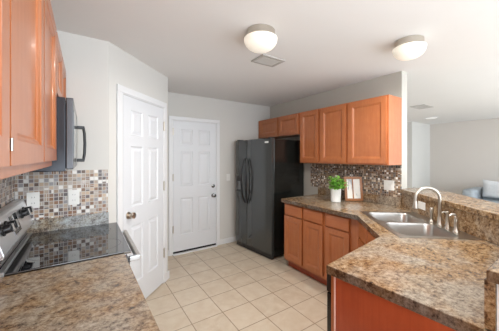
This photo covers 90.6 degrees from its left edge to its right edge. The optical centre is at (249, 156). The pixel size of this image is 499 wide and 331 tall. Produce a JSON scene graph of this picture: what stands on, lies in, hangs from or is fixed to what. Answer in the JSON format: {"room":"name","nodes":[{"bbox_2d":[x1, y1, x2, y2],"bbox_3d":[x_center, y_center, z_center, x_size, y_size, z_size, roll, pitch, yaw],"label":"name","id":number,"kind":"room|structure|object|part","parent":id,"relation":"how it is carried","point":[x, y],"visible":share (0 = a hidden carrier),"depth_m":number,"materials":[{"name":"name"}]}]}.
{"room":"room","nodes":[
{"label":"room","id":0,"kind":"room"},
{"bbox_2d":[57,30,108,211],"bbox_3d":[-1.450,0.256,1.948,0.587,2.440,0.100,0,0,-34],"label":"wall","id":1,"kind":"structure","parent":0,"point":[86,59],"depth_m":1.99,"materials":[{"name":"paint"}]},
{"bbox_2d":[27,192,39,207],"bbox_3d":[-1.570,0.316,1.793,0.072,0.116,0.008,0,0,-34],"label":"outlet","id":2,"kind":"object","parent":1,"relation":"attached to","point":[33,198],"visible":0.95,"depth_m":1.79,"materials":[{"name":"white plastic"}]},
{"bbox_2d":[15,169,107,219],"bbox_3d":[-1.420,0.282,1.903,0.570,0.356,0.008,0,0,-34],"label":"backsplash","id":3,"kind":"structure","parent":1,"relation":"attached to","point":[53,187],"depth_m":1.89,"materials":[{"name":"tile"}]},
{"bbox_2d":[27,212,108,232],"bbox_3d":[-1.413,0.513,1.901,0.575,0.105,0.018,0,0,-34],"label":"backsplash strip","id":4,"kind":"object","parent":1,"relation":"attached to","point":[50,224],"visible":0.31,"depth_m":1.90,"materials":[{"name":"beige stone"}]},
{"bbox_2d":[68,190,79,204],"bbox_3d":[-1.370,0.316,1.927,0.072,0.116,0.008,0,0,-34],"label":"outlet","id":5,"kind":"object","parent":1,"relation":"attached to","point":[73,195],"visible":1,"depth_m":1.92,"materials":[{"name":"white plastic"}]},
{"bbox_2d":[109,42,167,298],"bbox_3d":[-1.133,0.256,2.545,0.100,2.440,0.950,0,0,11],"label":"wall","id":6,"kind":"structure","parent":0,"point":[126,70],"depth_m":2.25,"materials":[{"name":"paint"}]},
{"bbox_2d":[116,84,166,283],"bbox_3d":[-1.072,0.420,2.545,0.021,2.112,0.810,0,0,11],"label":"trim","id":7,"kind":"structure","parent":6,"relation":"attached to","point":[120,90],"depth_m":2.20,"materials":[{"name":"white paint"}]},
{"bbox_2d":[123,95,164,297],"bbox_3d":[-1.040,0.449,2.546,0.081,2.015,0.683,0,0,11],"label":"door","id":8,"kind":"structure","parent":6,"relation":"in","point":[143,124],"depth_m":2.51,"materials":[{"name":"white paint"}]},
{"bbox_3d":[-1.089,0.541,2.278,0.072,0.066,0.066,0,0,11],"label":"knob","id":9,"kind":"part","parent":8,"relation":"part of","materials":[{"name":"silver metal"}]},
{"bbox_2d":[168,92,269,249],"bbox_3d":[-0.511,0.256,4.213,2.340,2.440,0.120,0,0,-34],"label":"wall","id":10,"kind":"structure","parent":0,"point":[238,120],"depth_m":4.22,"materials":[{"name":"paint"}]},
{"bbox_2d":[172,121,216,255],"bbox_3d":[-0.838,0.466,3.874,0.724,2.020,0.082,0,0,-34],"label":"door","id":11,"kind":"structure","parent":10,"relation":"in","point":[194,143],"depth_m":3.89,"materials":[{"name":"white paint"}]},
{"bbox_2d":[169,116,219,255],"bbox_3d":[-0.851,0.432,3.903,0.841,2.087,0.020,0,0,-34],"label":"trim","id":12,"kind":"structure","parent":10,"relation":"attached to","point":[171,118],"depth_m":3.84,"materials":[{"name":"white paint"}]},
{"bbox_2d":[220,236,236,244],"bbox_3d":[-0.051,1.432,4.439,1.084,0.088,0.014,0,0,-34],"label":"baseboard","id":13,"kind":"structure","parent":10,"relation":"attached to","point":[231,239],"depth_m":4.21,"materials":[{"name":"white paint"}]},
{"bbox_2d":[146,241,327,330],"bbox_3d":[2.803,1.526,3.188,9.400,0.100,5.600,0,0,-34],"label":"floor","id":14,"kind":"structure","parent":0,"point":[231,286],"depth_m":2.63,"materials":[{"name":"beige tile"}]},
{"bbox_2d":[0,199,140,277],"bbox_3d":[-1.147,0.877,1.618,0.697,1.158,0.752,0,0,-34],"label":"range","id":15,"kind":"object","parent":14,"relation":"on","point":[21,251],"visible":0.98,"depth_m":1.47,"materials":[{"name":"grey metal"}]},
{"bbox_3d":[-1.216,0.366,1.240,0.054,0.060,0.060,0,0,-34],"label":"knob","id":16,"kind":"part","parent":15,"relation":"part of","materials":[{"name":"black plastic"}]},
{"bbox_3d":[-1.266,0.366,1.315,0.054,0.060,0.060,0,0,-34],"label":"knob","id":17,"kind":"part","parent":15,"relation":"part of","materials":[{"name":"black plastic"}]},
{"bbox_3d":[-1.399,0.394,1.450,0.090,0.192,0.752,0,0,-34],"label":"control panel","id":18,"kind":"part","parent":15,"relation":"part of","materials":[{"name":"silver metal"}]},
{"bbox_3d":[-1.454,0.366,1.598,0.054,0.060,0.060,0,0,-34],"label":"knob","id":19,"kind":"part","parent":15,"relation":"part of","materials":[{"name":"black plastic"}]},
{"bbox_2d":[0,222,130,277],"bbox_3d":[-1.147,0.557,1.618,0.568,0.026,0.752,0,0,-34],"label":"cooktop","id":20,"kind":"object","parent":15,"relation":"in","point":[48,249],"depth_m":1.49,"materials":[{"name":"black glass"}]},
{"bbox_2d":[122,230,140,263],"bbox_3d":[-0.894,0.939,1.786,0.090,0.675,0.740,0,0,-34],"label":"oven","id":21,"kind":"object","parent":15,"relation":"in","point":[136,255],"depth_m":1.62,"materials":[{"name":"grey metal"}]},
{"bbox_2d":[236,137,303,259],"bbox_3d":[0.284,0.597,4.020,0.818,1.758,0.846,0,0,-40],"label":"refrigerator","id":22,"kind":"object","parent":14,"relation":"on","point":[269,170],"visible":0.98,"depth_m":3.70,"materials":[{"name":"black metal"}]},
{"bbox_3d":[-0.122,0.564,4.040,0.064,1.655,0.294,0,0,-40],"label":"freezer door","id":23,"kind":"part","parent":22,"relation":"part of","materials":[{"name":"grey metal"}]},
{"bbox_3d":[-0.104,0.376,3.914,0.090,0.714,0.032,0,0,-23],"label":"handle","id":24,"kind":"part","parent":22,"relation":"part of","materials":[{"name":"black plastic"}]},
{"bbox_3d":[-0.046,0.376,3.845,0.033,0.713,0.089,0,0,33],"label":"handle","id":25,"kind":"part","parent":22,"relation":"part of","materials":[{"name":"black plastic"}]},
{"bbox_3d":[0.152,0.564,3.712,0.064,1.655,0.544,0,0,-40],"label":"fridge door","id":26,"kind":"part","parent":22,"relation":"part of","materials":[{"name":"grey metal"}]},
{"bbox_2d":[284,203,326,285],"bbox_3d":[0.898,1.042,3.203,0.624,0.868,0.673,0,0,-34],"label":"base cabinet","id":27,"kind":"object","parent":14,"relation":"on","point":[304,228],"visible":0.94,"depth_m":2.98,"materials":[{"name":"brown wood"}]},
{"bbox_3d":[0.561,1.058,3.168,0.024,0.566,0.315,0,0,-34],"label":"door","id":28,"kind":"part","parent":27,"relation":"part of","materials":[{"name":"brown wood"}]},
{"bbox_3d":[0.561,0.694,3.168,0.024,0.140,0.315,0,0,-34],"label":"drawer","id":29,"kind":"part","parent":27,"relation":"part of","materials":[{"name":"brown wood"}]},
{"bbox_3d":[0.744,1.058,2.893,0.024,0.566,0.290,0,0,-34],"label":"door","id":30,"kind":"part","parent":27,"relation":"part of","materials":[{"name":"brown wood"}]},
{"bbox_3d":[0.744,0.694,2.893,0.024,0.140,0.290,0,0,-34],"label":"drawer","id":31,"kind":"part","parent":27,"relation":"part of","materials":[{"name":"brown wood"}]},
{"bbox_2d":[281,194,498,330],"bbox_3d":[1.054,0.584,2.279,1.285,0.046,2.954,0,0,1],"label":"countertop","id":32,"kind":"structure","parent":27,"relation":"on","point":[441,281],"depth_m":1.24,"materials":[{"name":"brown stone"}]},
{"bbox_2d":[329,176,348,201],"bbox_3d":[1.080,0.401,3.072,0.255,0.318,0.255,0,0,41],"label":"potted plant","id":33,"kind":"object","parent":32,"relation":"on","point":[336,189],"visible":1,"depth_m":3.04,"materials":[{"name":"green plant"}]},
{"bbox_3d":[1.079,0.477,3.088,0.126,0.165,0.126,0,0,-34],"label":"pot","id":34,"kind":"part","parent":33,"relation":"part of","materials":[{"name":"white ceramic"}]},
{"bbox_2d":[344,177,362,200],"bbox_3d":[1.323,0.406,3.147,0.228,0.302,0.067,0,0,0],"label":"picture frame","id":35,"kind":"object","parent":32,"relation":"on","point":[354,191],"visible":0.98,"depth_m":3.14,"materials":[{"name":"brown wood"}]},
{"bbox_3d":[1.273,0.406,3.147,0.068,0.244,0.005,0,-9,0],"label":"art panel","id":36,"kind":"part","parent":35,"relation":"part of","materials":[{"name":"paper"}]},
{"bbox_3d":[1.364,0.406,3.146,0.086,0.244,0.005,0,-9,0],"label":"art panel","id":37,"kind":"part","parent":35,"relation":"part of","materials":[{"name":"white paper"}]},
{"bbox_2d":[360,211,481,239],"bbox_3d":[1.348,0.570,2.097,0.524,0.306,0.820,0,0,6],"label":"sink","id":38,"kind":"object","parent":32,"relation":"in","point":[401,224],"depth_m":2.07,"materials":[{"name":"silver metal"}]},
{"bbox_3d":[1.344,0.640,2.292,0.400,0.166,0.363,0,0,6],"label":"bowl","id":39,"kind":"part","parent":38,"relation":"part of","materials":[{"name":"silver metal"}]},
{"bbox_3d":[1.302,0.640,1.907,0.400,0.166,0.363,0,0,6],"label":"bowl","id":40,"kind":"part","parent":38,"relation":"part of","materials":[{"name":"silver metal"}]},
{"bbox_2d":[428,207,434,222],"bbox_3d":[1.558,0.495,2.112,0.046,0.122,0.046,0,0,-34],"label":"sprayer","id":41,"kind":"object","parent":38,"relation":"on","point":[431,208],"visible":1,"depth_m":2.10,"materials":[{"name":"silver metal"}]},
{"bbox_2d":[441,211,450,228],"bbox_3d":[1.528,0.489,1.922,0.068,0.134,0.048,0,0,32],"label":"soap dispenser","id":42,"kind":"object","parent":38,"relation":"on","point":[447,222],"visible":0.98,"depth_m":1.91,"materials":[{"name":"silver metal"}]},
{"bbox_3d":[1.507,0.445,1.824,0.069,0.056,0.024,0,0,-4],"label":"lever","id":43,"kind":"part","parent":38,"relation":"part of","materials":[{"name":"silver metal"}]},
{"bbox_3d":[1.514,0.487,1.820,0.075,0.140,0.050,0,0,-23],"label":"faucet handle","id":44,"kind":"part","parent":38,"relation":"part of","materials":[{"name":"silver metal"}]},
{"bbox_2d":[412,186,443,225],"bbox_3d":[1.457,0.399,2.015,0.234,0.314,0.055,0,0,4],"label":"kitchen faucet","id":45,"kind":"object","parent":32,"relation":"on","point":[415,205],"visible":1,"depth_m":2.01,"materials":[{"name":"silver metal"}]},
{"bbox_3d":[1.454,0.369,2.018,0.209,0.254,0.023,0,0,6],"label":"spout","id":46,"kind":"part","parent":45,"relation":"part of","materials":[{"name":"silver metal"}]},
{"bbox_2d":[325,213,359,279],"bbox_3d":[1.199,1.042,2.751,0.624,0.868,0.410,0,0,-34],"label":"base cabinet","id":47,"kind":"object","parent":14,"relation":"on","point":[341,233],"visible":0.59,"depth_m":2.59,"materials":[{"name":"brown wood"}]},
{"bbox_3d":[0.928,0.694,2.617,0.024,0.140,0.297,0,0,-34],"label":"drawer","id":48,"kind":"part","parent":47,"relation":"part of","materials":[{"name":"brown wood"}]},
{"bbox_3d":[0.928,1.058,2.617,0.024,0.566,0.297,0,0,-34],"label":"door","id":49,"kind":"part","parent":47,"relation":"part of","materials":[{"name":"brown wood"}]},
{"bbox_2d":[358,222,375,247],"bbox_3d":[1.224,1.042,2.029,0.484,0.868,0.878,0,0,11],"label":"base cabinet","id":50,"kind":"object","parent":14,"relation":"on","point":[365,236],"visible":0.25,"depth_m":2.18,"materials":[{"name":"brown wood"}]},
{"bbox_3d":[1.029,1.058,2.235,0.024,0.566,0.277,0,0,11],"label":"door","id":51,"kind":"part","parent":50,"relation":"part of","materials":[{"name":"brown wood"}]},
{"bbox_3d":[1.029,0.694,2.235,0.024,0.140,0.277,0,0,11],"label":"drawer","id":52,"kind":"part","parent":50,"relation":"part of","materials":[{"name":"brown wood"}]},
{"bbox_3d":[0.973,0.694,1.939,0.024,0.140,0.277,0,0,11],"label":"drawer","id":53,"kind":"part","parent":50,"relation":"part of","materials":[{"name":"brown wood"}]},
{"bbox_2d":[331,276,455,330],"bbox_3d":[0.592,1.042,1.062,0.020,0.869,0.572,0,0,-34],"label":"peninsula end panel","id":54,"kind":"object","parent":14,"relation":"on","point":[353,308],"visible":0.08,"depth_m":1.13,"materials":[{"name":"red wood"}]},
{"bbox_2d":[327,274,496,330],"bbox_3d":[0.837,1.042,1.262,0.598,0.868,0.604,0,0,-34],"label":"dishwasher","id":55,"kind":"object","parent":14,"relation":"on","point":[328,275],"visible":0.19,"depth_m":1.34,"materials":[{"name":"black plastic"}]},
{"bbox_3d":[0.681,1.046,1.494,0.596,0.620,0.042,0,0,-34],"label":"door","id":56,"kind":"part","parent":55,"relation":"part of","materials":[{"name":"black metal"}]},
{"bbox_3d":[0.680,0.670,1.495,0.596,0.121,0.044,0,0,-34],"label":"control panel","id":57,"kind":"part","parent":55,"relation":"part of","materials":[{"name":"black plastic"}]},
{"bbox_2d":[401,193,498,330],"bbox_3d":[1.460,0.939,1.678,0.500,1.074,2.184,0,0,25],"label":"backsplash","id":58,"kind":"object","parent":14,"relation":"on","point":[484,228],"visible":0.85,"depth_m":1.70,"materials":[{"name":"brown stone"}]},
{"bbox_2d":[418,201,424,209],"bbox_3d":[1.653,0.468,2.372,0.007,0.072,0.116,0,0,6],"label":"outlet","id":59,"kind":"object","parent":58,"relation":"attached to","point":[421,205],"visible":1,"depth_m":2.37,"materials":[{"name":"white plastic"}]},
{"bbox_2d":[400,187,498,283],"bbox_3d":[1.616,0.381,1.654,0.814,0.040,2.597,0,0,25],"label":"bar ledge","id":60,"kind":"object","parent":58,"relation":"on","point":[484,208],"visible":1,"depth_m":1.91,"materials":[{"name":"beige stone"}]},
{"bbox_2d":[462,187,498,202],"bbox_3d":[6.064,1.103,5.372,0.950,0.745,2.020,0,0,-34],"label":"sofa","id":61,"kind":"object","parent":14,"relation":"on","point":[475,192],"visible":0.25,"depth_m":5.89,"materials":[{"name":"grey fabric"}]},
{"bbox_3d":[5.565,1.076,6.121,0.950,0.600,0.220,0,0,-34],"label":"armrest","id":62,"kind":"part","parent":61,"relation":"part of","materials":[{"name":"grey fabric"}]},
{"bbox_2d":[482,179,498,198],"bbox_3d":[5.699,0.766,5.694,0.205,0.465,0.534,0,0,-32],"label":"throw pillow","id":63,"kind":"object","parent":61,"relation":"on","point":[490,188],"visible":1,"depth_m":5.73,"materials":[{"name":"white fabric"}]},
{"bbox_2d":[482,198,498,202],"bbox_3d":[5.756,1.096,5.654,0.710,0.160,0.770,0,0,-34],"label":"seat cushion","id":64,"kind":"object","parent":61,"relation":"on","point":[496,200],"depth_m":5.83,"materials":[{"name":"blue fabric"}]},
{"bbox_2d":[482,187,498,199],"bbox_3d":[5.968,0.878,5.795,0.200,0.295,0.770,0,0,-34],"label":"cushion","id":65,"kind":"object","parent":61,"relation":"on","point":[482,187],"depth_m":5.96,"materials":[{"name":"grey fabric"}]},
{"bbox_3d":[-0.367,1.042,0.356,0.594,0.868,2.160,0,0,-34],"label":"base cabinet","id":66,"kind":"object","parent":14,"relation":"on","visible":0},
{"bbox_2d":[0,254,159,330],"bbox_3d":[-0.362,0.584,0.360,0.619,0.046,2.200,0,0,-34],"label":"countertop","id":67,"kind":"structure","parent":66,"relation":"on","point":[100,294],"depth_m":0.96,"materials":[{"name":"brown stone"}]},
{"bbox_2d":[50,0,498,124],"bbox_3d":[2.803,-1.014,3.188,9.400,0.100,5.600,0,0,-34],"label":"ceiling","id":68,"kind":"structure","parent":0,"point":[201,49],"depth_m":2.12,"materials":[{"name":"paint"}]},
{"bbox_2d":[244,24,276,52],"bbox_3d":[0.086,-0.889,1.895,0.256,0.149,0.256,0,0,-34],"label":"ceiling lamp","id":69,"kind":"object","parent":68,"relation":"attached to","point":[259,38],"visible":1,"depth_m":1.81,"materials":[{"name":"white glass"}]},
{"bbox_2d":[251,54,285,66],"bbox_3d":[0.187,-0.958,2.470,0.280,0.012,0.205,0,0,-34],"label":"ceiling vent","id":70,"kind":"object","parent":68,"relation":"in","point":[263,59],"visible":1,"depth_m":2.45,"materials":[{"name":"white metal"}]},
{"bbox_2d":[392,35,426,60],"bbox_3d":[1.326,-0.889,2.051,0.244,0.149,0.244,0,0,-34],"label":"ceiling lamp","id":71,"kind":"object","parent":68,"relation":"attached to","point":[411,47],"visible":1,"depth_m":1.98,"materials":[{"name":"white glass"}]},
{"bbox_2d":[410,104,432,108],"bbox_3d":[3.305,-0.958,4.742,0.400,0.012,0.250,0,0,-34],"label":"ceiling vent","id":72,"kind":"object","parent":68,"relation":"in","point":[423,106],"visible":1,"depth_m":4.71,"materials":[{"name":"white metal"}]},
{"bbox_2d":[270,71,406,207],"bbox_3d":[1.105,0.256,3.794,0.125,2.440,2.370,0,0,-34],"label":"wall","id":73,"kind":"structure","parent":0,"point":[395,84],"depth_m":3.27,"materials":[{"name":"beige paint"}]},
{"bbox_2d":[259,113,299,138],"bbox_3d":[0.569,-0.500,4.215,0.300,0.323,1.059,0,0,-34],"label":"upper cabinet","id":74,"kind":"object","parent":73,"relation":"attached to","point":[286,126],"visible":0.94,"depth_m":4.06,"materials":[{"name":"brown wood"}]},
{"bbox_3d":[0.331,-0.502,4.320,0.020,0.291,0.495,0,0,-34],"label":"door","id":75,"kind":"part","parent":74,"relation":"part of","materials":[{"name":"brown wood"}]},
{"bbox_3d":[0.612,-0.502,3.898,0.020,0.291,0.450,0,0,-34],"label":"door","id":76,"kind":"part","parent":74,"relation":"part of","materials":[{"name":"brown wood"}]},
{"bbox_2d":[300,109,319,162],"bbox_3d":[0.968,-0.285,3.615,0.300,0.753,0.375,0,0,-34],"label":"upper cabinet","id":77,"kind":"object","parent":73,"relation":"attached to","point":[309,120],"visible":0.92,"depth_m":3.52,"materials":[{"name":"brown wood"}]},
{"bbox_2d":[311,163,401,197],"bbox_3d":[1.335,0.268,3.329,0.008,0.384,1.338,0,0,-34],"label":"backsplash","id":78,"kind":"structure","parent":73,"relation":"attached to","point":[373,176],"depth_m":3.11,"materials":[{"name":"tile"}]},
{"bbox_2d":[318,187,400,206],"bbox_3d":[1.372,0.511,3.261,0.020,0.100,1.183,0,0,-34],"label":"backsplash strip","id":79,"kind":"object","parent":73,"relation":"attached to","point":[388,200],"visible":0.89,"depth_m":3.00,"materials":[{"name":"brown stone"}]},
{"bbox_2d":[320,94,401,164],"bbox_3d":[1.329,-0.285,3.073,0.300,0.753,0.922,0,0,-34],"label":"upper cabinet","id":80,"kind":"object","parent":73,"relation":"attached to","point":[366,131],"visible":1,"depth_m":2.84,"materials":[{"name":"brown wood"}]},
{"bbox_3d":[1.078,-0.287,3.198,0.020,0.721,0.399,0,0,-34],"label":"door","id":81,"kind":"part","parent":80,"relation":"part of","materials":[{"name":"brown wood"}]},
{"bbox_3d":[1.332,-0.287,2.817,0.020,0.721,0.457,0,0,-34],"label":"door","id":82,"kind":"part","parent":80,"relation":"part of","materials":[{"name":"brown wood"}]},
{"bbox_2d":[384,180,393,190],"bbox_3d":[1.622,0.331,2.877,0.014,0.116,0.118,0,0,-34],"label":"light switch","id":83,"kind":"object","parent":73,"relation":"attached to","point":[388,184],"visible":1,"depth_m":2.87,"materials":[{"name":"white plastic"}]},
{"bbox_2d":[407,122,429,187],"bbox_3d":[4.944,0.256,7.162,1.270,2.440,0.120,0,0,-34],"label":"wall","id":84,"kind":"structure","parent":0,"point":[418,134],"depth_m":6.97,"materials":[{"name":"paint"}]},
{"bbox_2d":[407,209,498,330],"bbox_3d":[1.552,0.939,1.663,0.627,1.075,2.356,0,0,25],"label":"wall","id":85,"kind":"structure","parent":0,"point":[407,209],"depth_m":0.79,"materials":[{"name":"white paint"}]},
{"bbox_2d":[430,118,498,194],"bbox_3d":[7.208,0.256,4.800,0.120,2.440,6.400,0,0,-34],"label":"wall","id":86,"kind":"structure","parent":0,"point":[463,154],"depth_m":6.73,"materials":[{"name":"paint"}]},
{"bbox_3d":[-0.614,0.256,0.056,0.120,2.440,4.175,0,0,-34],"label":"wall","id":87,"kind":"structure","parent":0,"visible":0},
{"bbox_2d":[0,0,9,166],"bbox_3d":[-0.322,-0.308,-0.004,0.300,0.708,0.949,0,0,-34],"label":"upper cabinet","id":88,"kind":"object","parent":87,"relation":"attached to","point":[4,4],"visible":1,"depth_m":0.44,"materials":[{"name":"brown wood"}]},
{"bbox_2d":[0,176,14,208],"bbox_3d":[-0.836,0.292,0.505,0.008,0.532,2.967,0,0,-34],"label":"backsplash","id":89,"kind":"structure","parent":87,"relation":"attached to","point":[7,185],"depth_m":1.58,"materials":[{"name":"tile"}]},
{"bbox_2d":[0,0,56,179],"bbox_3d":[-0.848,-0.308,0.790,0.304,0.708,0.950,0,0,-34],"label":"upper cabinet","id":90,"kind":"object","parent":87,"relation":"attached to","point":[33,31],"visible":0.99,"depth_m":0.75,"materials":[{"name":"brown wood"}]},
{"bbox_3d":[-0.601,-0.315,0.668,0.020,0.666,0.458,0,0,-34],"label":"door","id":91,"kind":"part","parent":90,"relation":"part of","materials":[{"name":"brown wood"}]},
{"bbox_3d":[-0.864,-0.315,1.062,0.020,0.666,0.446,0,0,-34],"label":"door","id":92,"kind":"part","parent":90,"relation":"part of","materials":[{"name":"brown wood"}]},
{"bbox_2d":[57,33,65,97],"bbox_3d":[-1.326,-0.488,1.504,0.300,0.348,0.766,0,0,-34],"label":"upper cabinet","id":93,"kind":"object","parent":87,"relation":"attached to","point":[61,71],"visible":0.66,"depth_m":1.51,"materials":[{"name":"brown wood"}]},
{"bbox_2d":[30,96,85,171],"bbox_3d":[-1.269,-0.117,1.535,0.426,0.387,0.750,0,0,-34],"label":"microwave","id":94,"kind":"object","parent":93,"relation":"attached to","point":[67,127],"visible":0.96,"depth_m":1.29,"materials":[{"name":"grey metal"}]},
{"bbox_3d":[-1.101,-0.122,1.533,0.032,0.377,0.560,0,0,-34],"label":"door","id":95,"kind":"part","parent":94,"relation":"part of","materials":[{"name":"grey metal"}]},
{"bbox_3d":[-1.183,-0.092,1.766,0.027,0.238,0.018,0,0,-34],"label":"handle","id":96,"kind":"part","parent":94,"relation":"part of","materials":[{"name":"black plastic"}]},
{"bbox_3d":[-1.104,-0.490,1.424,0.020,0.316,0.358,0,0,-34],"label":"door","id":97,"kind":"part","parent":93,"relation":"part of","materials":[{"name":"brown wood"}]},
{"bbox_3d":[-1.314,-0.490,1.738,0.020,0.316,0.362,0,0,-34],"label":"door","id":98,"kind":"part","parent":93,"relation":"part of","materials":[{"name":"brown wood"}]}
]}

